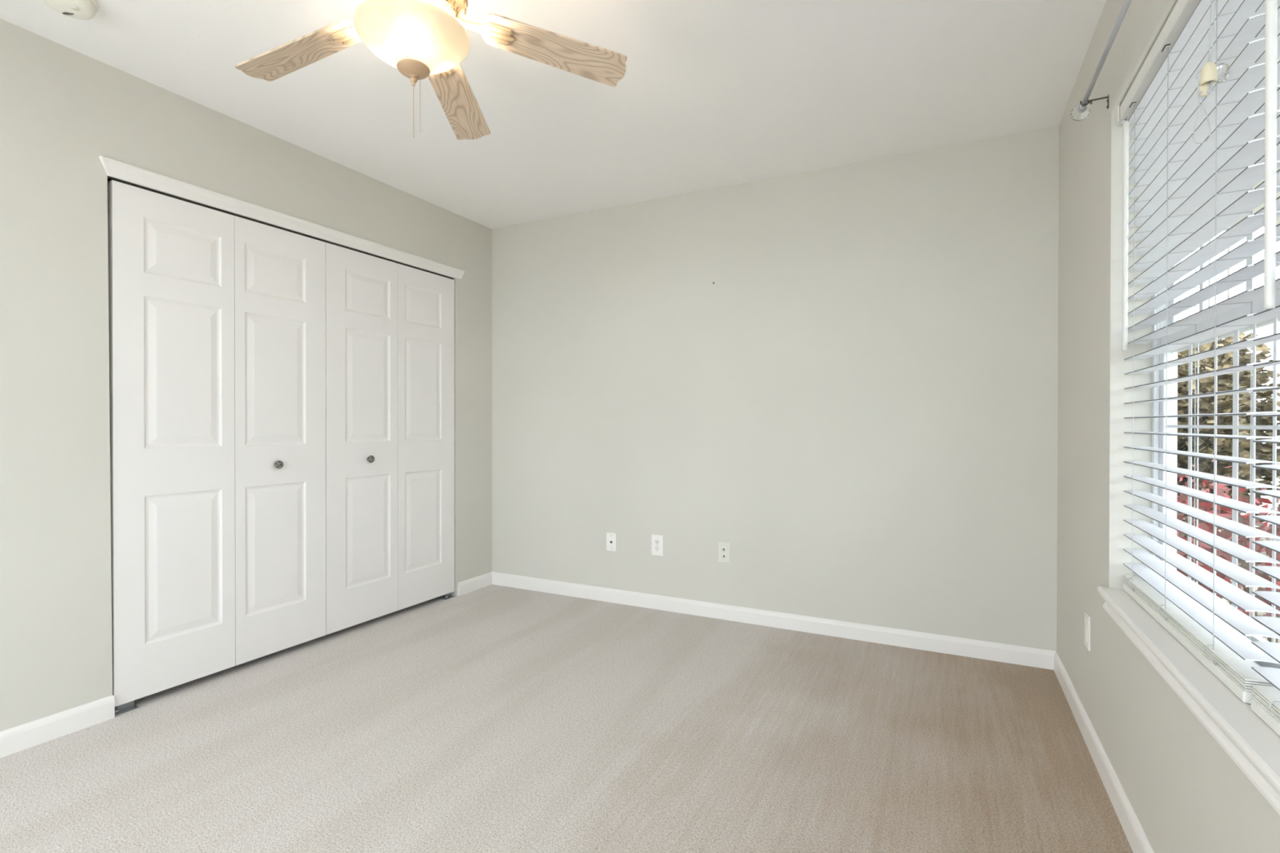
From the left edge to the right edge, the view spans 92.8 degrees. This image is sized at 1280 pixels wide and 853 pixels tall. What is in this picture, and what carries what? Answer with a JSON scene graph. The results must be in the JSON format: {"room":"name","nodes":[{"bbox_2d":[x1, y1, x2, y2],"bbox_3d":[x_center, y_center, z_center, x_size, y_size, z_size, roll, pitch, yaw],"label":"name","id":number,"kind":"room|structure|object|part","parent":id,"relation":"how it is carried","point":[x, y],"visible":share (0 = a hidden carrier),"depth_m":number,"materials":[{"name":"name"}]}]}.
{"room":"empty bedroom","nodes":[
{"label":"empty bedroom","id":0,"kind":"room"},
{"bbox_2d":[0,18,492,731],"bbox_3d":[-2.058,-0.128,2.259,0.120,2.440,4.385,0,0,27],"label":"wall","id":1,"kind":"structure","parent":0,"point":[63,108],"depth_m":2.20,"materials":[{"name":"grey paint"}]},
{"bbox_2d":[0,694,115,758],"bbox_3d":[-2.481,1.055,1.282,0.012,0.083,2.249,0,0,27],"label":"baseboard","id":2,"kind":"structure","parent":1,"relation":"attached to","point":[26,735],"depth_m":2.13,"materials":[{"name":"white paint"}]},
{"bbox_2d":[106,175,453,279],"bbox_3d":[-1.602,-0.939,3.085,0.028,0.008,1.794,0,0,27],"label":"door track","id":3,"kind":"object","parent":1,"relation":"attached to","point":[108,178],"visible":0.64,"depth_m":2.77,"materials":[{"name":"metal"}]},
{"bbox_2d":[107,179,325,706],"bbox_3d":[-1.785,0.065,2.683,0.064,1.983,0.877,0,0,27],"label":"door","id":4,"kind":"structure","parent":3,"relation":"hanging from","point":[217,319],"depth_m":2.60,"materials":[{"name":"white paint"}]},
{"bbox_3d":[-1.687,0.178,2.842,0.032,0.040,0.040,0,0,27],"label":"knob","id":5,"kind":"part","parent":4,"relation":"part of","materials":[{"name":"grey metal"}]},
{"bbox_2d":[325,242,454,635],"bbox_3d":[-1.385,0.061,3.478,0.064,1.983,0.896,0,0,27],"label":"door","id":6,"kind":"structure","parent":3,"relation":"hanging from","point":[390,326],"depth_m":3.41,"materials":[{"name":"white paint"}]},
{"bbox_3d":[-1.458,0.176,3.298,0.032,0.040,0.040,0,0,27],"label":"knob","id":7,"kind":"part","parent":6,"relation":"part of","materials":[{"name":"grey metal"}]},
{"bbox_2d":[98,155,465,279],"bbox_3d":[-1.562,-0.969,3.087,0.018,0.062,1.893,0,0,27],"label":"trim","id":8,"kind":"structure","parent":1,"relation":"attached to","point":[113,168],"depth_m":2.76,"materials":[{"name":"white paint"}]},
{"bbox_2d":[457,571,492,595],"bbox_3d":[-1.088,1.042,4.047,0.012,0.083,0.328,0,0,27],"label":"baseboard","id":9,"kind":"structure","parent":1,"relation":"attached to","point":[469,585],"depth_m":4.03,"materials":[{"name":"white paint"}]},
{"bbox_2d":[0,0,1106,229],"bbox_3d":[-0.843,-1.404,1.588,4.147,0.120,4.720,0,0,27],"label":"ceiling","id":10,"kind":"structure","parent":0,"point":[711,94],"depth_m":2.40,"materials":[{"name":"white paint"}]},
{"bbox_2d":[43,0,98,19],"bbox_3d":[-1.784,-1.323,1.901,0.140,0.045,0.140,0,0,27],"label":"smoke detector","id":11,"kind":"object","parent":10,"relation":"attached to","point":[77,9],"visible":1,"depth_m":1.90,"materials":[{"name":"plastic"}]},
{"bbox_2d":[235,0,626,139],"bbox_3d":[-0.599,-1.037,1.529,1.055,0.612,1.060,0,0,27],"label":"ceiling fan","id":12,"kind":"object","parent":10,"relation":"hanging from","point":[422,39],"visible":1,"depth_m":1.59,"materials":[{"name":"brown wood"}]},
{"bbox_3d":[-0.911,-1.014,1.649,0.395,0.006,0.115,-8,9,18],"label":"blade","id":13,"kind":"part","parent":12,"relation":"part of","materials":[{"name":"brown wood"}]},
{"bbox_3d":[-0.571,-0.946,1.535,0.275,0.090,0.275,0,0,27],"label":"lamp shade","id":14,"kind":"part","parent":12,"relation":"part of","materials":[{"name":"white glass"}]},
{"bbox_3d":[-0.571,-0.795,1.536,0.004,0.130,0.004,0,0,-41],"label":"pull chain","id":15,"kind":"part","parent":12,"relation":"part of","materials":[{"name":"beige metal"}]},
{"bbox_3d":[-0.554,-0.816,1.536,0.004,0.144,0.004,0,0,-41],"label":"pull chain","id":16,"kind":"part","parent":12,"relation":"part of","materials":[{"name":"beige metal"}]},
{"bbox_3d":[-0.567,-1.015,1.893,0.115,0.006,0.395,-11,-8,-1],"label":"blade","id":17,"kind":"part","parent":12,"relation":"part of","materials":[{"name":"brown wood"}]},
{"bbox_3d":[-0.228,-1.014,1.642,0.395,0.006,0.115,9,-13,-17],"label":"blade","id":18,"kind":"part","parent":12,"relation":"part of","materials":[{"name":"brown wood"}]},
{"bbox_2d":[0,584,1133,852],"bbox_3d":[-0.845,1.156,1.601,4.147,0.120,4.720,0,0,27],"label":"floor","id":19,"kind":"structure","parent":0,"point":[492,718],"depth_m":2.07,"materials":[{"name":"beige carpet"}]},
{"bbox_2d":[114,700,138,715],"bbox_3d":[-1.980,1.075,2.331,0.038,0.032,0.090,0,0,27],"label":"pivot bracket","id":20,"kind":"object","parent":19,"relation":"on","point":[129,706],"visible":0.62,"depth_m":2.35,"materials":[{"name":"metal"}]},
{"bbox_2d":[441,592,455,599],"bbox_3d":[-1.213,1.068,3.856,0.038,0.032,0.084,0,0,27],"label":"pivot bracket","id":21,"kind":"object","parent":19,"relation":"on","point":[447,596],"visible":0.87,"depth_m":3.85,"materials":[{"name":"metal"}]},
{"bbox_2d":[492,125,1058,651],"bbox_3d":[0.472,-0.132,3.507,3.517,2.440,0.120,0,0,27],"label":"wall","id":22,"kind":"structure","parent":0,"point":[860,402],"depth_m":3.24,"materials":[{"name":"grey paint"}]},
{"bbox_2d":[606,532,616,551],"bbox_3d":[-0.177,0.715,3.765,0.070,0.114,0.009,0,0,27],"label":"cable plate","id":23,"kind":"object","parent":22,"relation":"attached to","point":[611,537],"visible":1,"depth_m":3.76,"materials":[{"name":"white plastic"}]},
{"bbox_2d":[651,534,663,555],"bbox_3d":[0.103,0.707,3.625,0.078,0.124,0.008,0,0,27],"label":"power outlet","id":24,"kind":"object","parent":22,"relation":"attached to","point":[657,540],"visible":1,"depth_m":3.62,"materials":[{"name":"white plastic"}]},
{"bbox_2d":[654,546,659,551],"bbox_3d":[0.102,0.727,3.623,0.034,0.029,0.002,0,0,27],"label":"socket","id":25,"kind":"object","parent":24,"relation":"attached to","point":[656,548],"depth_m":3.62,"materials":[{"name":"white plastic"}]},
{"bbox_2d":[654,539,659,544],"bbox_3d":[0.102,0.688,3.623,0.034,0.029,0.002,0,0,27],"label":"socket","id":26,"kind":"object","parent":24,"relation":"attached to","point":[656,541],"depth_m":3.62,"materials":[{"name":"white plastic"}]},
{"bbox_2d":[718,542,729,563],"bbox_3d":[0.475,0.712,3.438,0.070,0.114,0.007,0,0,27],"label":"power outlet","id":27,"kind":"object","parent":22,"relation":"attached to","point":[723,548],"visible":1,"depth_m":3.44,"materials":[{"name":"white plastic"}]},
{"bbox_2d":[720,553,726,558],"bbox_3d":[0.474,0.731,3.436,0.034,0.029,0.002,0,0,27],"label":"socket","id":28,"kind":"object","parent":27,"relation":"attached to","point":[722,555],"depth_m":3.44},
{"bbox_2d":[720,546,726,551],"bbox_3d":[0.474,0.692,3.436,0.034,0.029,0.002,0,0,27],"label":"socket","id":29,"kind":"object","parent":27,"relation":"attached to","point":[722,548],"depth_m":3.44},
{"bbox_2d":[492,571,1055,670],"bbox_3d":[0.424,1.047,3.462,3.240,0.083,0.012,0,0,27],"label":"baseboard","id":30,"kind":"structure","parent":22,"relation":"attached to","point":[989,651],"depth_m":3.24,"materials":[{"name":"white paint"}]},
{"bbox_2d":[1056,0,1279,852],"bbox_3d":[0.959,-0.118,0.740,0.157,2.440,4.385,0,0,27],"label":"wall","id":31,"kind":"structure","parent":0,"point":[1185,793],"depth_m":1.85,"materials":[{"name":"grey paint"}]},
{"bbox_2d":[1084,611,1090,651],"bbox_3d":[1.565,0.716,2.133,0.008,0.118,0.074,0,0,27],"label":"blank plate","id":32,"kind":"object","parent":31,"relation":"attached to","point":[1086,618],"visible":1,"depth_m":2.12,"materials":[{"name":"white plastic"}]},
{"bbox_2d":[1070,0,1131,120],"bbox_3d":[1.006,-1.014,1.097,0.086,0.062,2.014,0,0,27],"label":"curtain rod","id":33,"kind":"object","parent":31,"relation":"attached to","point":[1080,112],"visible":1,"depth_m":1.77,"materials":[{"name":"silver metal"}]},
{"bbox_2d":[1053,651,1154,852],"bbox_3d":[0.882,1.060,0.784,0.012,0.083,4.385,0,0,27],"label":"baseboard","id":34,"kind":"structure","parent":31,"relation":"attached to","point":[1138,841],"depth_m":1.85,"materials":[{"name":"white paint"}]},
{"bbox_2d":[1097,586,1279,815],"bbox_3d":[1.087,0.531,1.083,0.134,0.066,1.733,0,0,27],"label":"window sill","id":35,"kind":"structure","parent":31,"relation":"attached to","point":[1253,745],"depth_m":1.15,"materials":[{"name":"white paint"}]},
{"bbox_2d":[1151,185,1279,668],"bbox_3d":[1.357,-0.235,1.418,0.054,1.462,0.858,0,0,27],"label":"window","id":36,"kind":"structure","parent":31,"relation":"in","point":[1257,304],"depth_m":1.54,"materials":[{"name":"clear glass"}]},
{"bbox_2d":[1115,0,1279,703],"bbox_3d":[1.274,-0.233,1.461,0.102,1.456,0.844,0,0,27],"label":"window blind","id":37,"kind":"object","parent":36,"relation":"attached to","point":[1193,100],"visible":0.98,"depth_m":1.34,"materials":[{"name":"white plastic"}]},
{"bbox_3d":[1.433,-0.225,1.733,0.062,1.387,0.040,0,0,27],"label":"ladder cord","id":38,"kind":"part","parent":37,"relation":"part of","materials":[{"name":"white fabric"}]},
{"bbox_3d":[1.301,-0.224,1.470,0.062,1.387,0.040,0,0,27],"label":"ladder cord","id":39,"kind":"part","parent":37,"relation":"part of","materials":[{"name":"white fabric"}]},
{"bbox_3d":[1.294,0.483,1.454,0.054,0.022,0.840,0,0,27],"label":"rail","id":40,"kind":"part","parent":37,"relation":"part of","materials":[{"name":"white plastic"}]},
{"bbox_3d":[1.107,-0.811,1.176,0.015,0.214,0.002,0,0,44],"label":"lift cord","id":41,"kind":"part","parent":37,"relation":"part of","materials":[{"name":"white fabric"}]},
{"bbox_3d":[1.123,-0.684,1.177,0.024,0.032,0.023,0,0,27],"label":"clear knob","id":42,"kind":"part","parent":37,"relation":"part of","materials":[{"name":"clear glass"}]},
{"bbox_3d":[1.166,-0.222,1.203,0.062,1.387,0.040,0,0,27],"label":"ladder cord","id":43,"kind":"part","parent":37,"relation":"part of","materials":[{"name":"white fabric"}]},
{"bbox_2d":[1167,317,1279,642],"bbox_3d":[1.353,0.108,1.421,0.002,0.641,0.757,0,0,27],"label":"grille","id":44,"kind":"object","parent":36,"relation":"attached to","point":[1235,333],"depth_m":1.34,"materials":[{"name":"white plastic"}]},
{"bbox_3d":[1.371,-0.579,1.409,0.017,0.734,0.817,0,0,27],"label":"sash","id":45,"kind":"part","parent":36,"relation":"part of","materials":[{"name":"white plastic"}]},
{"bbox_2d":[1199,185,1279,311],"bbox_3d":[1.373,-0.588,1.408,0.002,0.643,0.757,0,0,27],"label":"grille","id":46,"kind":"object","parent":36,"relation":"attached to","point":[1248,261],"depth_m":1.43,"materials":[{"name":"white plastic"}]},
{"bbox_2d":[1250,0,1279,736],"bbox_3d":[0.899,-0.230,0.688,0.075,1.456,0.828,0,0,27],"label":"window blind","id":47,"kind":"object","parent":36,"relation":"attached to","point":[1265,702],"visible":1,"depth_m":0.99,"materials":[{"name":"white plastic"}]},
{"bbox_3d":[0.908,0.487,0.687,0.054,0.022,0.824,0,0,27],"label":"rail","id":48,"kind":"part","parent":47,"relation":"part of","materials":[{"name":"white plastic"}]},
{"bbox_3d":[1.041,-0.221,0.954,0.062,1.387,0.040,0,0,27],"label":"ladder cord","id":49,"kind":"part","parent":47,"relation":"part of","materials":[{"name":"white fabric"}]},
{"bbox_2d":[1223,5,1279,231],"bbox_3d":[1.994,-1.325,0.390,1.997,0.260,8.500,0,0,27],"label":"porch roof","id":50,"kind":"structure","parent":31,"relation":"attached to","point":[1277,220],"depth_m":3.66,"materials":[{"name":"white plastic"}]},
{"label":"outside","id":51,"kind":"structure","parent":0,"visible":0},
{"bbox_2d":[1183,446,1279,643],"bbox_3d":[11.195,1.588,5.566,75.000,0.300,100.000,0,0,27],"label":"lawn","id":52,"kind":"structure","parent":51,"point":[1259,613],"depth_m":8.90,"materials":[{"name":"green plant"}]},
{"bbox_2d":[1176,482,1206,583],"bbox_3d":[3.522,0.909,4.301,0.816,1.063,0.767,0,0,27],"label":"shrub","id":53,"kind":"object","parent":52,"relation":"on","point":[1182,497],"visible":0.02,"depth_m":4.12,"materials":[{"name":"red plant"}]},
{"bbox_2d":[1177,459,1261,604],"bbox_3d":[4.357,0.839,4.765,0.756,1.200,0.758,0,0,27],"label":"shrub","id":54,"kind":"object","parent":52,"relation":"on","point":[1241,490],"visible":0.12,"depth_m":4.67,"materials":[{"name":"red plant"}]},
{"bbox_3d":[4.353,0.945,4.766,0.323,0.987,0.319,0,0,27],"label":"stem","id":55,"kind":"part","parent":54,"relation":"part of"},
{"bbox_2d":[1177,342,1262,546],"bbox_3d":[5.906,0.214,6.813,1.620,2.508,1.477,0,0,27],"label":"tree","id":56,"kind":"object","parent":52,"relation":"on","point":[1206,445],"visible":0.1,"depth_m":6.34,"materials":[{"name":"green plant"}]},
{"bbox_2d":[1176,483,1279,643],"bbox_3d":[3.163,0.861,3.119,0.724,1.206,0.742,0,0,-44],"label":"shrub","id":57,"kind":"object","parent":52,"relation":"on","point":[1206,526],"visible":0.22,"depth_m":3.16,"materials":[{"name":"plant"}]},
{"bbox_3d":[3.160,0.979,3.114,0.290,0.933,0.259,0,0,-38],"label":"stem","id":58,"kind":"part","parent":57,"relation":"part of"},
{"bbox_2d":[1179,315,1279,528],"bbox_3d":[7.474,-0.026,8.136,1.790,2.950,1.595,0,0,27],"label":"shrub","id":59,"kind":"object","parent":52,"relation":"on","point":[1262,378],"visible":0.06,"depth_m":7.63,"materials":[{"name":"green plant"}]},
{"bbox_2d":[1229,503,1279,637],"bbox_3d":[3.953,0.908,3.572,0.796,1.073,0.779,0,0,27],"label":"shrub","id":60,"kind":"object","parent":52,"relation":"on","point":[1264,575],"visible":0.1,"depth_m":3.67,"materials":[{"name":"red plant"}]},
{"bbox_2d":[1264,401,1279,506],"bbox_3d":[7.185,0.246,5.936,1.568,2.507,1.472,0,0,27],"label":"shrub","id":61,"kind":"object","parent":52,"relation":"on","point":[1269,448],"visible":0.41,"depth_m":6.35,"materials":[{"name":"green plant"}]}
]}

